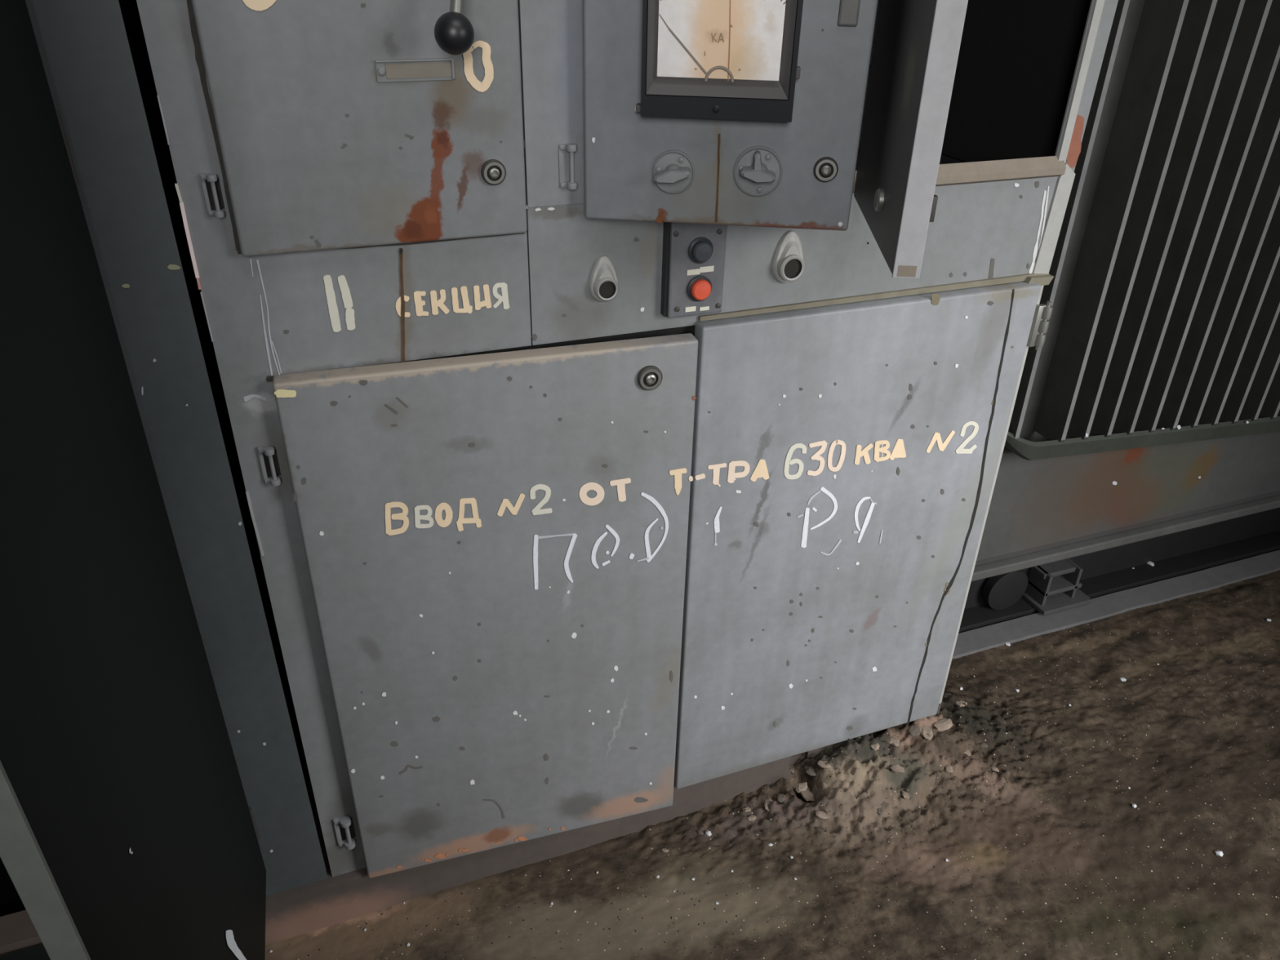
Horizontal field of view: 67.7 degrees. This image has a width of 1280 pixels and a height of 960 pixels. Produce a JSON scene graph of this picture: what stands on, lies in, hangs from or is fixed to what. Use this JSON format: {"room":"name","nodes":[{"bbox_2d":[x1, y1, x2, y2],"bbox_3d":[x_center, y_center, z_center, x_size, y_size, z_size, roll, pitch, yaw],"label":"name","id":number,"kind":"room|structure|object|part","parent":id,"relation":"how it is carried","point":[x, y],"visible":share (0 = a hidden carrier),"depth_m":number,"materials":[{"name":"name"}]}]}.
{"room":"electrical room","nodes":[
{"label":"electrical room","id":0,"kind":"room"},
{"bbox_2d":[265,549,1279,959],"bbox_3d":[0.435,0.906,0.930,6.100,0.118,4.800,-10,33,-18],"label":"floor","id":1,"kind":"structure","parent":0,"point":[1049,855],"depth_m":1.54,"materials":[{"name":"soil"}]},
{"bbox_2d":[43,703,941,959],"bbox_3d":[-0.417,0.455,1.661,1.815,0.108,0.588,-10,33,-18],"label":"cabinet base","id":2,"kind":"object","parent":1,"relation":"on","point":[331,900],"visible":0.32,"depth_m":1.44,"materials":[{"name":"grey metal"}]},
{"bbox_2d":[0,0,328,959],"bbox_3d":[-0.797,-0.190,0.773,0.778,1.892,1.114,-10,33,-18],"label":"tall cabinet","id":3,"kind":"object","parent":2,"relation":"on","point":[154,797],"visible":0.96,"depth_m":0.80,"materials":[{"name":"grey metal"}]},
{"bbox_3d":[-0.919,0.476,1.461,0.757,0.035,0.567,-10,33,-18],"label":"sill","id":4,"kind":"part","parent":3,"relation":"part of","materials":[{"name":"grey metal"}]},
{"bbox_2d":[136,0,1118,878],"bbox_3d":[0.119,-0.418,1.195,1.267,1.895,0.869,-10,33,-18],"label":"tall cabinet","id":5,"kind":"object","parent":2,"relation":"on","point":[620,395],"visible":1,"depth_m":1.11,"materials":[{"name":"grey metal"}]},
{"bbox_3d":[-0.269,-0.272,0.931,0.323,1.892,0.005,-10,33,-18],"label":"panel","id":6,"kind":"part","parent":5,"relation":"part of","materials":[{"name":"grey metal"}]},
{"bbox_3d":[-0.239,-0.631,0.715,0.278,0.920,0.018,-10,33,-18],"label":"door","id":7,"kind":"part","parent":5,"relation":"part of","materials":[{"name":"grey metal"}]},
{"bbox_3d":[-0.156,-0.436,0.820,0.041,0.125,0.080,1,31,-1],"label":"ball handle","id":8,"kind":"part","parent":5,"relation":"part of","materials":[{"name":"black plastic"}]},
{"bbox_3d":[-0.164,0.200,1.233,0.462,0.776,0.023,-8,32,-15],"label":"cabinet door","id":9,"kind":"part","parent":5,"relation":"part of","materials":[{"name":"grey metal"}]},
{"bbox_2d":[652,149,694,194],"bbox_3d":[0.033,-0.305,0.954,0.043,0.043,0.024,4,31,4],"label":"switch","id":10,"kind":"object","parent":5,"relation":"attached to","point":[673,170],"depth_m":0.96,"materials":[{"name":"grey plastic"}]},
{"bbox_3d":[0.058,-0.197,1.101,0.013,0.006,0.001,-10,33,-18],"label":"name plate","id":11,"kind":"part","parent":5,"relation":"part of","materials":[{"name":"beige paint"}]},
{"bbox_3d":[0.060,-0.235,1.079,0.016,0.006,0.001,-10,33,-18],"label":"name plate","id":12,"kind":"part","parent":5,"relation":"part of","materials":[{"name":"beige paint"}]},
{"bbox_3d":[0.075,-0.199,1.108,0.012,0.004,0.001,-10,33,-18],"label":"name plate","id":13,"kind":"part","parent":5,"relation":"part of","materials":[{"name":"beige paint"}]},
{"bbox_3d":[0.076,-0.239,1.084,0.018,0.006,0.001,-10,33,-18],"label":"name plate","id":14,"kind":"part","parent":5,"relation":"part of","materials":[{"name":"beige paint"}]},
{"bbox_3d":[0.074,-0.417,0.880,0.154,0.155,0.028,4,31,4],"label":"ammeter frame","id":15,"kind":"part","parent":5,"relation":"part of","materials":[{"name":"plastic"}]},
{"bbox_3d":[0.074,-0.420,0.869,0.117,0.106,0.001,4,31,4],"label":"ammeter glass","id":16,"kind":"part","parent":5,"relation":"part of","materials":[{"name":"clear glass"}]},
{"bbox_3d":[0.086,-0.594,0.800,0.272,0.760,0.019,4,31,4],"label":"meter door","id":17,"kind":"part","parent":5,"relation":"part of","materials":[{"name":"grey metal"}]},
{"bbox_2d":[733,145,782,196],"bbox_3d":[0.117,-0.303,0.945,0.050,0.050,0.024,4,31,4],"label":"switch","id":18,"kind":"object","parent":5,"relation":"attached to","point":[757,170],"depth_m":0.95,"materials":[{"name":"grey plastic"}]},
{"bbox_3d":[0.227,-0.691,0.898,0.731,1.118,0.005,-10,33,-18],"label":"instrument panel","id":19,"kind":"part","parent":5,"relation":"part of","materials":[{"name":"grey metal"}]},
{"bbox_3d":[0.192,-0.449,0.862,0.018,0.072,0.004,4,31,4],"label":"catch plate","id":20,"kind":"part","parent":5,"relation":"part of","materials":[{"name":"metal"}]},
{"bbox_3d":[0.292,0.110,1.397,0.494,0.789,0.023,-10,33,-18],"label":"cabinet door","id":21,"kind":"part","parent":5,"relation":"part of","materials":[{"name":"grey metal"}]},
{"bbox_3d":[0.254,-0.574,0.786,0.022,0.773,0.284,3,31,3],"label":"instrument door","id":22,"kind":"part","parent":5,"relation":"part of","materials":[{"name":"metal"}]},
{"bbox_3d":[0.531,0.065,1.492,0.022,0.772,0.003,-10,33,-18],"label":"post","id":23,"kind":"part","parent":5,"relation":"part of","materials":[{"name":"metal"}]},
{"bbox_3d":[0.549,-0.735,1.011,0.034,1.085,0.004,-10,33,-18],"label":"corner post","id":24,"kind":"part","parent":5,"relation":"part of","materials":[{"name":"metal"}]},
{"bbox_2d":[661,848,669,852],"bbox_3d":[0.040,0.586,1.512,0.012,0.003,0.007,3,31,2],"label":"chunk","id":25,"kind":"object","parent":1,"relation":"on","point":[664,850],"visible":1,"depth_m":1.51,"materials":[{"name":"beige stone"}]},
{"bbox_2d":[705,830,711,835],"bbox_3d":[0.110,0.570,1.540,0.009,0.006,0.011,-12,33,-21],"label":"chip","id":26,"kind":"object","parent":1,"relation":"on","point":[708,833],"visible":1,"depth_m":1.54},
{"bbox_2d":[742,807,751,812],"bbox_3d":[0.175,0.542,1.571,0.015,0.003,0.009,-3,31,-7],"label":"chunk","id":27,"kind":"object","parent":1,"relation":"on","point":[748,809],"visible":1,"depth_m":1.57,"materials":[{"name":"beige stone"}]},
{"bbox_2d":[747,814,755,821],"bbox_3d":[0.183,0.553,1.561,0.015,0.004,0.010,-18,36,-29],"label":"chunk","id":28,"kind":"object","parent":1,"relation":"on","point":[752,817],"visible":1,"depth_m":1.56,"materials":[{"name":"beige stone"}]},
{"bbox_2d":[764,799,772,810],"bbox_3d":[0.213,0.537,1.578,0.016,0.005,0.024,11,32,16],"label":"chunk","id":29,"kind":"object","parent":1,"relation":"on","point":[767,802],"visible":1,"depth_m":1.58,"materials":[{"name":"stone"}]},
{"bbox_2d":[777,793,786,802],"bbox_3d":[0.235,0.530,1.590,0.013,0.005,0.019,13,33,18],"label":"chunk","id":30,"kind":"object","parent":1,"relation":"on","point":[780,797],"visible":1,"depth_m":1.59,"materials":[{"name":"stone"}]},
{"bbox_2d":[790,767,797,773],"bbox_3d":[0.264,0.495,1.635,0.013,0.004,0.018,23,37,31],"label":"chunk","id":31,"kind":"object","parent":1,"relation":"on","point":[792,769],"visible":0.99,"depth_m":1.63,"materials":[{"name":"stone"}]},
{"bbox_2d":[795,782,807,792],"bbox_3d":[0.266,0.505,1.569,0.023,0.006,0.018,-6,31,-11],"label":"chunk","id":32,"kind":"object","parent":1,"relation":"on","point":[800,787],"visible":1,"depth_m":1.57,"materials":[{"name":"beige stone"}]},
{"bbox_2d":[800,786,814,800],"bbox_3d":[0.281,0.528,1.605,0.021,0.008,0.034,-8,32,-15],"label":"chunk","id":33,"kind":"object","parent":1,"relation":"on","point":[806,795],"visible":0.8,"depth_m":1.60,"materials":[{"name":"brown stone"}]},
{"bbox_2d":[804,765,816,775],"bbox_3d":[0.293,0.491,1.611,0.029,0.008,0.022,0,31,-2],"label":"chunk","id":34,"kind":"object","parent":1,"relation":"on","point":[810,770],"visible":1,"depth_m":1.61,"materials":[{"name":"stone"}]},
{"bbox_2d":[815,810,830,818],"bbox_3d":[0.296,0.545,1.551,0.025,0.005,0.014,19,35,27],"label":"chunk","id":35,"kind":"object","parent":1,"relation":"on","point":[820,814],"visible":1,"depth_m":1.55,"materials":[{"name":"beige stone"}]},
{"bbox_2d":[817,760,830,768],"bbox_3d":[0.308,0.474,1.595,0.023,0.006,0.016,9,32,12],"label":"chunk","id":36,"kind":"object","parent":1,"relation":"on","point":[820,763],"visible":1,"depth_m":1.59,"materials":[{"name":"beige stone"}]},
{"bbox_2d":[871,742,879,750],"bbox_3d":[0.396,0.449,1.609,0.014,0.005,0.020,15,34,22],"label":"chunk","id":37,"kind":"object","parent":1,"relation":"on","point":[875,747],"visible":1,"depth_m":1.61,"materials":[{"name":"beige stone"}]},
{"bbox_2d":[876,804,884,813],"bbox_3d":[0.393,0.539,1.564,0.014,0.004,0.020,12,32,17],"label":"chunk","id":38,"kind":"object","parent":1,"relation":"on","point":[882,808],"visible":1,"depth_m":1.56,"materials":[{"name":"stone"}]},
{"bbox_2d":[888,735,899,746],"bbox_3d":[0.435,0.448,1.635,0.019,0.006,0.024,-10,33,-18],"label":"chunk","id":39,"kind":"object","parent":1,"relation":"on","point":[895,742],"visible":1,"depth_m":1.63,"materials":[{"name":"beige stone"}]},
{"bbox_2d":[890,764,904,773],"bbox_3d":[0.428,0.479,1.586,0.024,0.006,0.019,14,33,20],"label":"chunk","id":40,"kind":"object","parent":1,"relation":"on","point":[896,768],"visible":1,"depth_m":1.58,"materials":[{"name":"beige stone"}]},
{"bbox_2d":[902,791,909,798],"bbox_3d":[0.440,0.521,1.581,0.011,0.004,0.016,6,31,7],"label":"chunk","id":41,"kind":"object","parent":1,"relation":"on","point":[905,794],"visible":1,"depth_m":1.58,"materials":[{"name":"beige stone"}]},
{"bbox_2d":[908,724,920,736],"bbox_3d":[0.469,0.426,1.627,0.020,0.008,0.027,10,32,14],"label":"chunk","id":42,"kind":"object","parent":1,"relation":"on","point":[914,731],"visible":1,"depth_m":1.62,"materials":[{"name":"grey stone"}]},
{"bbox_2d":[920,724,933,740],"bbox_3d":[0.492,0.434,1.639,0.022,0.008,0.034,3,31,3],"label":"chunk","id":43,"kind":"object","parent":1,"relation":"on","point":[926,730],"visible":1,"depth_m":1.64,"materials":[{"name":"beige stone"}]},
{"bbox_2d":[933,717,952,731],"bbox_3d":[0.531,0.427,1.672,0.038,0.010,0.027,-22,38,-34],"label":"chunk","id":44,"kind":"object","parent":1,"relation":"on","point":[942,724],"visible":1,"depth_m":1.67,"materials":[{"name":"beige stone"}]},
{"bbox_2d":[943,693,951,698],"bbox_3d":[0.580,0.406,1.792,0.021,0.005,0.015,8,31,11],"label":"chunk","id":45,"kind":"object","parent":1,"relation":"on","point":[946,695],"visible":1,"depth_m":1.79,"materials":[{"name":"grey stone"}]},
{"bbox_2d":[945,764,952,772],"bbox_3d":[0.523,0.489,1.619,0.013,0.005,0.018,2,31,2],"label":"chunk","id":46,"kind":"object","parent":1,"relation":"on","point":[948,768],"visible":1,"depth_m":1.62,"materials":[{"name":"beige stone"}]},
{"bbox_2d":[955,700,967,706],"bbox_3d":[0.595,0.415,1.770,0.024,0.006,0.016,-17,36,-28],"label":"chunk","id":47,"kind":"object","parent":1,"relation":"on","point":[960,704],"visible":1,"depth_m":1.77,"materials":[{"name":"beige stone"}]},
{"bbox_2d":[964,750,970,755],"bbox_3d":[0.568,0.473,1.662,0.013,0.005,0.021,-4,31,-9],"label":"chunk","id":48,"kind":"object","parent":1,"relation":"on","point":[968,753],"visible":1,"depth_m":1.66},
{"bbox_2d":[981,742,987,748],"bbox_3d":[0.607,0.469,1.686,0.016,0.004,0.011,-4,31,-9],"label":"chunk","id":49,"kind":"object","parent":1,"relation":"on","point":[983,744],"visible":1,"depth_m":1.68,"materials":[{"name":"grey stone"}]},
{"bbox_2d":[991,765,999,772],"bbox_3d":[0.616,0.500,1.654,0.016,0.004,0.011,12,32,17],"label":"chunk","id":50,"kind":"object","parent":1,"relation":"on","point":[996,769],"visible":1,"depth_m":1.65,"materials":[{"name":"beige stone"}]},
{"bbox_2d":[951,550,1279,658],"bbox_3d":[1.508,0.192,2.248,2.230,0.016,0.060,-10,33,-18],"label":"rail","id":51,"kind":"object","parent":1,"relation":"on","point":[971,642],"depth_m":2.09,"materials":[{"name":"grey metal"}]},
{"bbox_2d":[958,0,1279,632],"bbox_3d":[1.391,-0.694,2.066,2.090,1.700,0.831,-10,33,-18],"label":"transformer","id":52,"kind":"object","parent":1,"relation":"on","point":[1144,426],"visible":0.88,"depth_m":1.61,"materials":[{"name":"black metal"}]},
{"bbox_3d":[1.406,-0.805,2.043,2.020,1.485,0.751,-10,33,-18],"label":"tank","id":53,"kind":"part","parent":52,"relation":"part of","materials":[{"name":"grey metal"}]},
{"bbox_2d":[1146,561,1154,566],"bbox_3d":[1.177,0.192,2.203,0.010,0.006,0.020,-17,36,-28],"label":"chip","id":54,"kind":"object","parent":52,"relation":"on","point":[1150,563],"visible":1,"depth_m":2.20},
{"bbox_2d":[1213,850,1223,857],"bbox_3d":[0.931,0.599,1.533,0.013,0.007,0.011,4,31,4],"label":"chip","id":55,"kind":"object","parent":1,"relation":"on","point":[1220,853],"visible":1,"depth_m":1.53,"materials":[{"name":"white stone"}]}
]}

